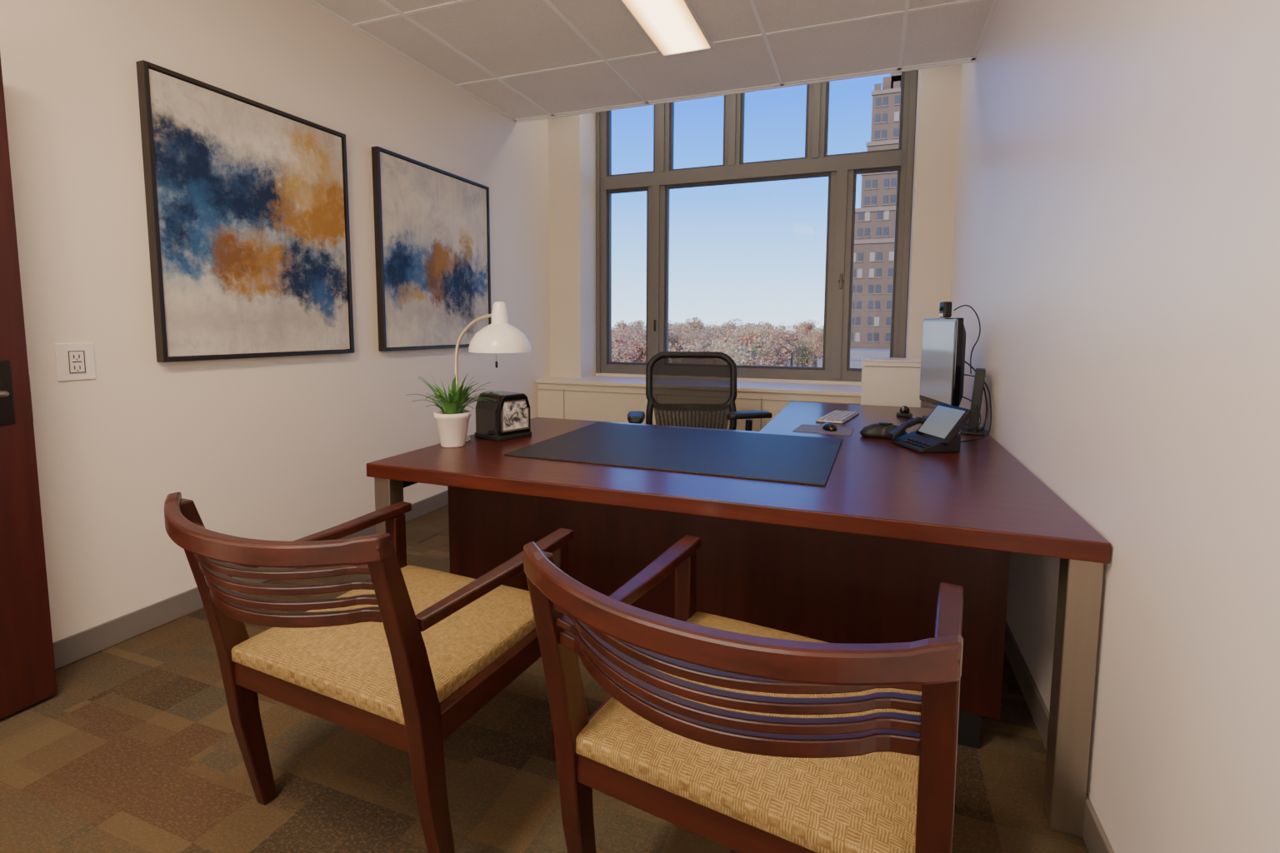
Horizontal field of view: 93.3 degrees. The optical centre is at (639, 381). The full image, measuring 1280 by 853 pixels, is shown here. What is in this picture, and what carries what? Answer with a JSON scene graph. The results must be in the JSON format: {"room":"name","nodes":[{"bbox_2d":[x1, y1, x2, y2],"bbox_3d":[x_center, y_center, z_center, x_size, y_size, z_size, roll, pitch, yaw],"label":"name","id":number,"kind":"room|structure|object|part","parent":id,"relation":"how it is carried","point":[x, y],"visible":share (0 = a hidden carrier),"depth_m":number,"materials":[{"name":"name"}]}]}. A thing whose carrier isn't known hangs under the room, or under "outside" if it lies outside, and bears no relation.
{"room":"office","nodes":[
{"label":"office","id":0,"kind":"room"},
{"bbox_2d":[0,0,549,642],"bbox_3d":[-1.935,-0.761,2.651,0.120,3.500,7.100,2,6,21],"label":"wall","id":1,"kind":"structure","parent":0,"point":[274,448],"depth_m":2.61,"materials":[{"name":"paint"}]},
{"bbox_2d":[54,342,96,381],"bbox_3d":[-2.059,-0.073,2.207,0.010,0.136,0.116,2,6,21],"label":"wall outlet","id":2,"kind":"object","parent":1,"relation":"attached to","point":[74,362],"visible":1,"depth_m":2.20,"materials":[{"name":"white plastic"}]},
{"bbox_2d":[135,60,354,362],"bbox_3d":[-1.774,-0.704,2.853,0.045,1.173,0.973,2,6,21],"label":"framed painting","id":3,"kind":"object","parent":1,"relation":"attached to","point":[247,208],"visible":1,"depth_m":2.73,"materials":[{"name":"multicoloured paint"}]},
{"bbox_2d":[52,490,448,669],"bbox_3d":[-1.958,0.952,2.579,0.012,0.100,6.460,2,6,21],"label":"baseboard","id":4,"kind":"structure","parent":1,"relation":"attached to","point":[72,648],"depth_m":2.44,"materials":[{"name":"plastic"}]},
{"bbox_2d":[371,145,491,351],"bbox_3d":[-1.331,-0.810,4.020,0.045,1.173,1.089,2,6,21],"label":"framed painting","id":5,"kind":"object","parent":1,"relation":"attached to","point":[432,224],"visible":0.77,"depth_m":3.89,"materials":[{"name":"multicoloured paint"}]},
{"bbox_2d":[0,505,1089,852],"bbox_3d":[-0.382,1.097,2.176,3.455,0.100,7.000,2,6,21],"label":"floor","id":6,"kind":"structure","parent":0,"point":[136,749],"depth_m":1.68,"materials":[{"name":"carpet"}]},
{"bbox_2d":[0,53,57,719],"bbox_3d":[-2.135,0.034,1.470,0.045,2.108,0.985,2,6,21],"label":"leaf","id":7,"kind":"object","parent":6,"relation":"on","point":[27,674],"visible":1,"depth_m":1.90,"materials":[{"name":"brown wood"}]},
{"bbox_2d":[0,360,15,425],"bbox_3d":[-1.964,0.035,1.854,0.004,0.200,0.060,2,6,21],"label":"plate","id":8,"kind":"object","parent":7,"relation":"attached to","point":[7,406],"visible":0.98,"depth_m":1.87,"materials":[{"name":"metal"}]},
{"bbox_2d":[0,390,9,397],"bbox_3d":[-1.956,0.041,1.786,0.061,0.018,0.139,2,6,21],"label":"lever","id":9,"kind":"object","parent":8,"relation":"attached to","point":[2,393],"visible":1,"depth_m":1.82,"materials":[{"name":"metal"}]},
{"bbox_2d":[29,375,33,419],"bbox_3d":[-1.961,0.052,1.936,0.033,0.150,0.003,2,6,21],"label":"lock plate","id":10,"kind":"object","parent":7,"relation":"attached to","point":[29,376],"visible":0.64,"depth_m":1.93,"materials":[{"name":"metal"}]},
{"bbox_2d":[164,491,573,852],"bbox_3d":[-0.650,0.672,1.526,0.662,0.862,0.779,3,6,25],"label":"wooden armchair","id":11,"kind":"object","parent":6,"relation":"on","point":[378,660],"visible":0.98,"depth_m":1.33,"materials":[{"name":"brown wood"}]},
{"bbox_3d":[-1.010,0.684,1.478,0.044,0.845,0.193,3,6,25],"label":"post","id":12,"kind":"part","parent":11,"relation":"part of","materials":[{"name":"brown wood"}]},
{"bbox_3d":[-0.784,0.300,1.195,0.656,0.062,0.129,3,6,25],"label":"rail","id":13,"kind":"part","parent":11,"relation":"part of","materials":[{"name":"brown wood"}]},
{"bbox_3d":[-0.886,0.434,1.726,0.048,0.035,0.575,3,6,25],"label":"arm","id":14,"kind":"part","parent":11,"relation":"part of","materials":[{"name":"brown wood"}]},
{"bbox_3d":[-0.724,0.720,1.370,0.614,0.065,0.030,3,6,25],"label":"rail","id":15,"kind":"part","parent":11,"relation":"part of","materials":[{"name":"brown wood"}]},
{"bbox_2d":[231,565,535,725],"bbox_3d":[-0.613,0.635,1.604,0.584,0.073,0.570,3,6,25],"label":"seat cushion","id":16,"kind":"object","parent":11,"relation":"on","point":[350,667],"depth_m":1.44,"materials":[{"name":"fabric"}]},
{"bbox_3d":[-0.788,0.745,1.971,0.044,0.635,0.046,3,6,25],"label":"leg","id":17,"kind":"part","parent":11,"relation":"part of","materials":[{"name":"brown wood"}]},
{"bbox_3d":[-0.453,0.710,1.223,0.044,0.845,0.193,3,6,25],"label":"post","id":18,"kind":"part","parent":11,"relation":"part of","materials":[{"name":"brown wood"}]},
{"bbox_3d":[-0.338,0.712,1.473,0.028,0.065,0.500,3,6,25],"label":"rail","id":19,"kind":"part","parent":11,"relation":"part of","materials":[{"name":"brown wood"}]},
{"bbox_3d":[-0.328,0.460,1.470,0.048,0.035,0.575,3,6,25],"label":"arm","id":20,"kind":"part","parent":11,"relation":"part of","materials":[{"name":"brown wood"}]},
{"bbox_3d":[-0.230,0.770,1.716,0.044,0.635,0.046,3,6,25],"label":"leg","id":21,"kind":"part","parent":11,"relation":"part of","materials":[{"name":"brown wood"}]},
{"bbox_2d":[627,351,772,430],"bbox_3d":[0.354,0.372,3.608,0.858,1.086,0.588,0,5,1],"label":"mesh office chair","id":22,"kind":"object","parent":6,"relation":"on","point":[710,410],"visible":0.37,"depth_m":3.77,"materials":[{"name":"black plastic"}]},
{"bbox_3d":[0.321,-0.003,3.788,0.570,0.371,0.080,0,5,1],"label":"frame","id":23,"kind":"part","parent":22,"relation":"part of","materials":[{"name":"black plastic"}]},
{"bbox_3d":[0.577,0.378,3.629,0.189,0.312,0.058,2,5,15],"label":"arm post","id":24,"kind":"part","parent":22,"relation":"part of","materials":[{"name":"black plastic"}]},
{"bbox_2d":[535,375,935,431],"bbox_3d":[0.716,0.400,5.024,3.255,0.775,0.600,2,6,21],"label":"base cabinet","id":25,"kind":"object","parent":6,"relation":"on","point":[600,398],"visible":0.25,"depth_m":5.01,"materials":[{"name":"paint"}]},
{"bbox_2d":[365,401,1111,837],"bbox_3d":[0.479,0.603,2.945,2.210,0.750,2.435,2,6,21],"label":"executive desk","id":26,"kind":"object","parent":6,"relation":"on","point":[863,556],"visible":0.64,"depth_m":1.90,"materials":[{"name":"brown wood"}]},
{"bbox_3d":[-0.918,0.687,2.235,0.070,0.700,0.070,2,6,21],"label":"leg","id":27,"kind":"part","parent":26,"relation":"part of","materials":[{"name":"metal"}]},
{"bbox_2d":[406,373,496,447],"bbox_3d":[-0.773,0.107,2.510,0.320,0.306,0.351,-5,7,-44],"label":"potted plant","id":28,"kind":"object","parent":26,"relation":"on","point":[452,422],"visible":1,"depth_m":2.44,"materials":[{"name":"green plant"}]},
{"bbox_3d":[-0.769,0.193,2.483,0.150,0.140,0.150,2,6,21],"label":"pot","id":29,"kind":"part","parent":28,"relation":"part of","materials":[{"name":"white ceramic"}]},
{"bbox_2d":[454,301,531,441],"bbox_3d":[-0.636,-0.039,2.540,0.374,0.592,0.256,2,6,21],"label":"desk lamp","id":30,"kind":"object","parent":26,"relation":"on","point":[499,337],"visible":0.86,"depth_m":2.44,"materials":[{"name":"white metal"}]},
{"bbox_3d":[-0.580,-0.228,2.502,0.256,0.207,0.256,2,6,21],"label":"lamp shade","id":31,"kind":"part","parent":30,"relation":"part of","materials":[{"name":"white metal"}]},
{"bbox_2d":[475,390,531,441],"bbox_3d":[-0.609,0.147,2.690,0.179,0.195,0.184,5,7,40],"label":"napkin dispenser","id":32,"kind":"object","parent":26,"relation":"on","point":[507,417],"visible":0.98,"depth_m":2.63,"materials":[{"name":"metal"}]},
{"bbox_3d":[-0.543,0.147,2.633,0.006,0.132,0.148,5,7,40],"label":"card trim","id":33,"kind":"part","parent":32,"relation":"part of","materials":[{"name":"paper"}]},
{"bbox_2d":[504,422,842,485],"bbox_3d":[0.184,0.265,2.474,1.195,0.006,0.845,2,6,21],"label":"desk pad","id":34,"kind":"object","parent":26,"relation":"on","point":[775,457],"visible":1,"depth_m":2.35,"materials":[{"name":"leather"}]},
{"bbox_3d":[0.149,0.654,2.101,1.950,0.600,0.030,2,6,21],"label":"modesty panel","id":35,"kind":"part","parent":26,"relation":"part of","materials":[{"name":"brown wood"}]},
{"bbox_2d":[792,424,854,435],"bbox_3d":[0.888,0.230,2.904,0.261,0.003,0.221,3,6,25],"label":"mouse pad","id":36,"kind":"object","parent":26,"relation":"on","point":[803,427],"visible":0.93,"depth_m":2.88,"materials":[{"name":"grey fabric"}]},
{"bbox_2d":[822,422,836,431],"bbox_3d":[0.909,0.213,2.895,0.061,0.032,0.102,0,5,-2],"label":"computer mouse","id":37,"kind":"object","parent":36,"relation":"on","point":[829,427],"visible":1,"depth_m":2.86,"materials":[{"name":"plastic"}]},
{"bbox_2d":[815,410,859,424],"bbox_3d":[1.076,0.189,3.280,0.140,0.017,0.400,3,6,31],"label":"keyboard","id":38,"kind":"object","parent":26,"relation":"on","point":[836,417],"visible":1,"depth_m":3.21,"materials":[{"name":"white plastic"}]},
{"bbox_2d":[860,421,907,439],"bbox_3d":[1.111,0.215,2.727,0.205,0.067,0.151,4,6,33],"label":"conference speakerphone","id":39,"kind":"object","parent":26,"relation":"on","point":[880,430],"visible":0.82,"depth_m":2.69,"materials":[{"name":"black plastic"}]},
{"bbox_2d":[878,421,893,424],"bbox_3d":[1.103,0.186,2.711,0.060,0.007,0.060,4,6,33],"label":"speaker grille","id":40,"kind":"object","parent":39,"relation":"attached to","point":[880,422],"depth_m":2.70,"materials":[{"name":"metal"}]},
{"bbox_2d":[896,405,912,417],"bbox_3d":[1.464,0.163,3.345,0.080,0.060,0.060,2,6,21],"label":"webcam","id":41,"kind":"object","parent":26,"relation":"on","point":[904,410],"visible":0.99,"depth_m":3.33,"materials":[{"name":"black plastic"}]},
{"bbox_2d":[888,403,973,453],"bbox_3d":[1.185,0.184,2.480,0.217,0.174,0.247,0,5,-7],"label":"desk phone","id":42,"kind":"object","parent":26,"relation":"on","point":[937,432],"visible":1,"depth_m":2.44,"materials":[{"name":"black plastic"}]},
{"bbox_3d":[1.236,0.171,2.464,0.024,0.170,0.205,38,0,-9],"label":"panel","id":43,"kind":"part","parent":42,"relation":"part of","materials":[{"name":"black plastic"}]},
{"bbox_2d":[905,305,991,442],"bbox_3d":[1.484,-0.067,2.855,0.272,0.601,0.859,2,5,14],"label":"computer cables","id":44,"kind":"object","parent":26,"relation":"on","point":[967,363],"visible":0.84,"depth_m":2.78,"materials":[{"name":"black plastic"}]},
{"bbox_2d":[960,368,986,435],"bbox_3d":[1.574,0.089,2.846,0.100,0.300,0.180,3,6,29],"label":"station","id":45,"kind":"object","parent":26,"relation":"on","point":[980,373],"visible":0.77,"depth_m":2.78,"materials":[{"name":"black plastic"}]},
{"bbox_3d":[1.065,0.764,1.490,0.070,0.700,0.070,2,6,21],"label":"leg","id":46,"kind":"part","parent":26,"relation":"part of","materials":[{"name":"metal"}]},
{"bbox_2d":[522,535,963,852],"bbox_3d":[0.234,0.707,1.191,0.685,0.862,0.806,3,6,29],"label":"wooden armchair","id":47,"kind":"object","parent":6,"relation":"on","point":[740,737],"visible":1,"depth_m":0.94,"materials":[{"name":"brown wood"}]},
{"bbox_3d":[-0.142,0.716,1.168,0.046,0.845,0.199,3,6,29],"label":"post","id":48,"kind":"part","parent":47,"relation":"part of","materials":[{"name":"brown wood"}]},
{"bbox_3d":[-0.006,0.719,1.418,0.029,0.065,0.518,3,6,29],"label":"rail","id":49,"kind":"part","parent":47,"relation":"part of","materials":[{"name":"brown wood"}]},
{"bbox_3d":[0.006,0.467,1.415,0.050,0.035,0.595,3,6,29],"label":"arm","id":50,"kind":"part","parent":47,"relation":"part of","materials":[{"name":"brown wood"}]},
{"bbox_3d":[0.123,0.777,1.660,0.046,0.635,0.048,3,6,29],"label":"leg","id":51,"kind":"part","parent":47,"relation":"part of","materials":[{"name":"brown wood"}]},
{"bbox_3d":[0.146,0.754,1.036,0.636,0.065,0.031,3,6,29],"label":"rail","id":52,"kind":"part","parent":47,"relation":"part of","materials":[{"name":"brown wood"}]},
{"bbox_3d":[0.074,0.335,0.861,0.679,0.062,0.134,3,6,29],"label":"rail","id":53,"kind":"part","parent":47,"relation":"part of","materials":[{"name":"brown wood"}]},
{"bbox_2d":[575,611,921,852],"bbox_3d":[0.278,0.669,1.269,0.604,0.073,0.590,3,6,29],"label":"seat cushion","id":54,"kind":"object","parent":47,"relation":"on","point":[867,803],"depth_m":1.03,"materials":[{"name":"fabric"}]},
{"bbox_3d":[0.416,0.746,0.864,0.046,0.845,0.199,3,6,29],"label":"post","id":55,"kind":"part","parent":47,"relation":"part of","materials":[{"name":"brown wood"}]},
{"bbox_3d":[0.564,0.497,1.112,0.050,0.035,0.595,3,6,29],"label":"arm","id":56,"kind":"part","parent":47,"relation":"part of","materials":[{"name":"brown wood"}]},
{"bbox_2d":[860,357,921,407],"bbox_3d":[1.694,0.358,4.123,0.375,1.030,0.350,2,6,21],"label":"file cabinet","id":57,"kind":"object","parent":6,"relation":"on","point":[892,382],"visible":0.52,"depth_m":3.94,"materials":[{"name":"metal"}]},
{"bbox_3d":[1.696,-0.149,4.077,0.375,0.010,0.350,2,6,21],"label":"panel","id":58,"kind":"part","parent":57,"relation":"part of","materials":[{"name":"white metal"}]},
{"bbox_2d":[313,0,994,119],"bbox_3d":[-0.524,-1.841,1.495,3.255,0.120,5.926,2,6,21],"label":"ceiling","id":59,"kind":"structure","parent":0,"point":[506,37],"depth_m":3.50,"materials":[{"name":"tile"}]},
{"bbox_2d":[306,0,998,121],"bbox_3d":[-0.524,-1.783,1.500,3.255,0.016,5.926,2,6,21],"label":"grid","id":60,"kind":"object","parent":59,"relation":"attached to","point":[907,10],"visible":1,"depth_m":3.60,"materials":[{"name":"metal"}]},
{"bbox_2d":[617,0,714,57],"bbox_3d":[0.070,-1.913,3.031,0.330,0.014,1.220,2,6,21],"label":"ceiling light","id":61,"kind":"object","parent":59,"relation":"in","point":[673,27],"depth_m":3.28,"materials":[{"name":"white plastic"}]},
{"bbox_2d":[547,64,961,384],"bbox_3d":[0.802,-0.977,5.114,3.255,3.500,0.540,2,6,21],"label":"wall window","id":62,"kind":"structure","parent":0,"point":[572,139],"depth_m":5.09,"materials":[{"name":"paint"}]},
{"bbox_2d":[607,71,904,371],"bbox_3d":[0.868,-1.356,5.178,2.485,2.475,0.050,2,6,21],"label":"sash","id":63,"kind":"object","parent":62,"relation":"attached to","point":[610,192],"visible":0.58,"depth_m":5.11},
{"bbox_2d":[595,70,917,378],"bbox_3d":[0.842,-1.309,5.127,2.665,2.560,0.040,2,6,21],"label":"window mullions","id":64,"kind":"object","parent":62,"relation":"attached to","point":[842,175],"depth_m":4.91,"materials":[{"name":"metal"}]},
{"bbox_3d":[0.882,-0.664,5.158,1.615,0.470,0.017,2,6,21],"label":"handles","id":65,"kind":"part","parent":64,"relation":"part of","materials":[{"name":"metal"}]},
{"bbox_3d":[0.848,-1.315,5.186,2.705,2.560,0.115,2,6,21],"label":"frame","id":66,"kind":"part","parent":62,"relation":"part of","materials":[{"name":"brown metal"}]},
{"bbox_2d":[919,317,966,424],"bbox_3d":[1.609,-0.061,3.163,0.150,0.540,0.474,1,5,7],"label":"computer monitor","id":67,"kind":"object","parent":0,"point":[943,342],"depth_m":3.07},
{"bbox_2d":[939,301,952,318],"bbox_3d":[1.540,-0.364,3.053,0.048,0.080,0.070,1,5,7],"label":"webcam","id":68,"kind":"object","parent":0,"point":[945,307],"visible":1,"depth_m":3.02,"materials":[{"name":"black plastic"}]},
{"bbox_2d":[949,0,1279,852],"bbox_3d":[1.222,-0.639,1.464,0.120,3.500,7.100,2,6,21],"label":"wall","id":69,"kind":"structure","parent":0,"point":[1116,246],"depth_m":1.24,"materials":[{"name":"paint"}]},
{"bbox_2d":[515,60,974,122],"bbox_3d":[0.528,-2.296,4.246,3.255,0.555,0.020,2,6,21],"label":"trim","id":70,"kind":"structure","parent":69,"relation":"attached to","point":[972,61],"depth_m":4.15,"materials":[{"name":"metal"}]},
{"bbox_2d":[1004,620,1114,852],"bbox_3d":[1.033,1.080,1.327,0.012,0.100,6.220,2,6,21],"label":"baseboard","id":71,"kind":"structure","parent":69,"relation":"attached to","point":[1095,838],"depth_m":1.86,"materials":[{"name":"plastic"}]},
{"label":"outside","id":72,"kind":"structure","parent":0,"visible":0},
{"bbox_2d":[703,350,818,367],"bbox_3d":[107.105,-9.892,283.970,500.000,1.000,593.500,2,6,21],"label":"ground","id":73,"kind":"structure","parent":72,"point":[788,365],"depth_m":257.68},
{"bbox_2d":[611,316,823,367],"bbox_3d":[4.892,-8.536,159.282,162.999,18.317,166.040,2,6,21],"label":"park trees","id":74,"kind":"object","parent":73,"relation":"on","point":[752,344],"visible":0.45,"depth_m":111.75,"materials":[{"name":"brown plant"}]},
{"bbox_2d":[817,348,889,368],"bbox_3d":[33.161,1.962,79.907,18.000,12.200,12.000,2,6,21],"label":"building","id":75,"kind":"structure","parent":73,"relation":"on","point":[856,354],"depth_m":78.44,"materials":[{"name":"white concrete"}]},
{"bbox_2d":[850,71,901,349],"bbox_3d":[41.772,-22.064,96.926,15.700,57.000,14.150,2,6,21],"label":"apartment tower","id":76,"kind":"structure","parent":73,"relation":"on","point":[874,236],"depth_m":92.58,"materials":[{"name":"brick"}]}
]}

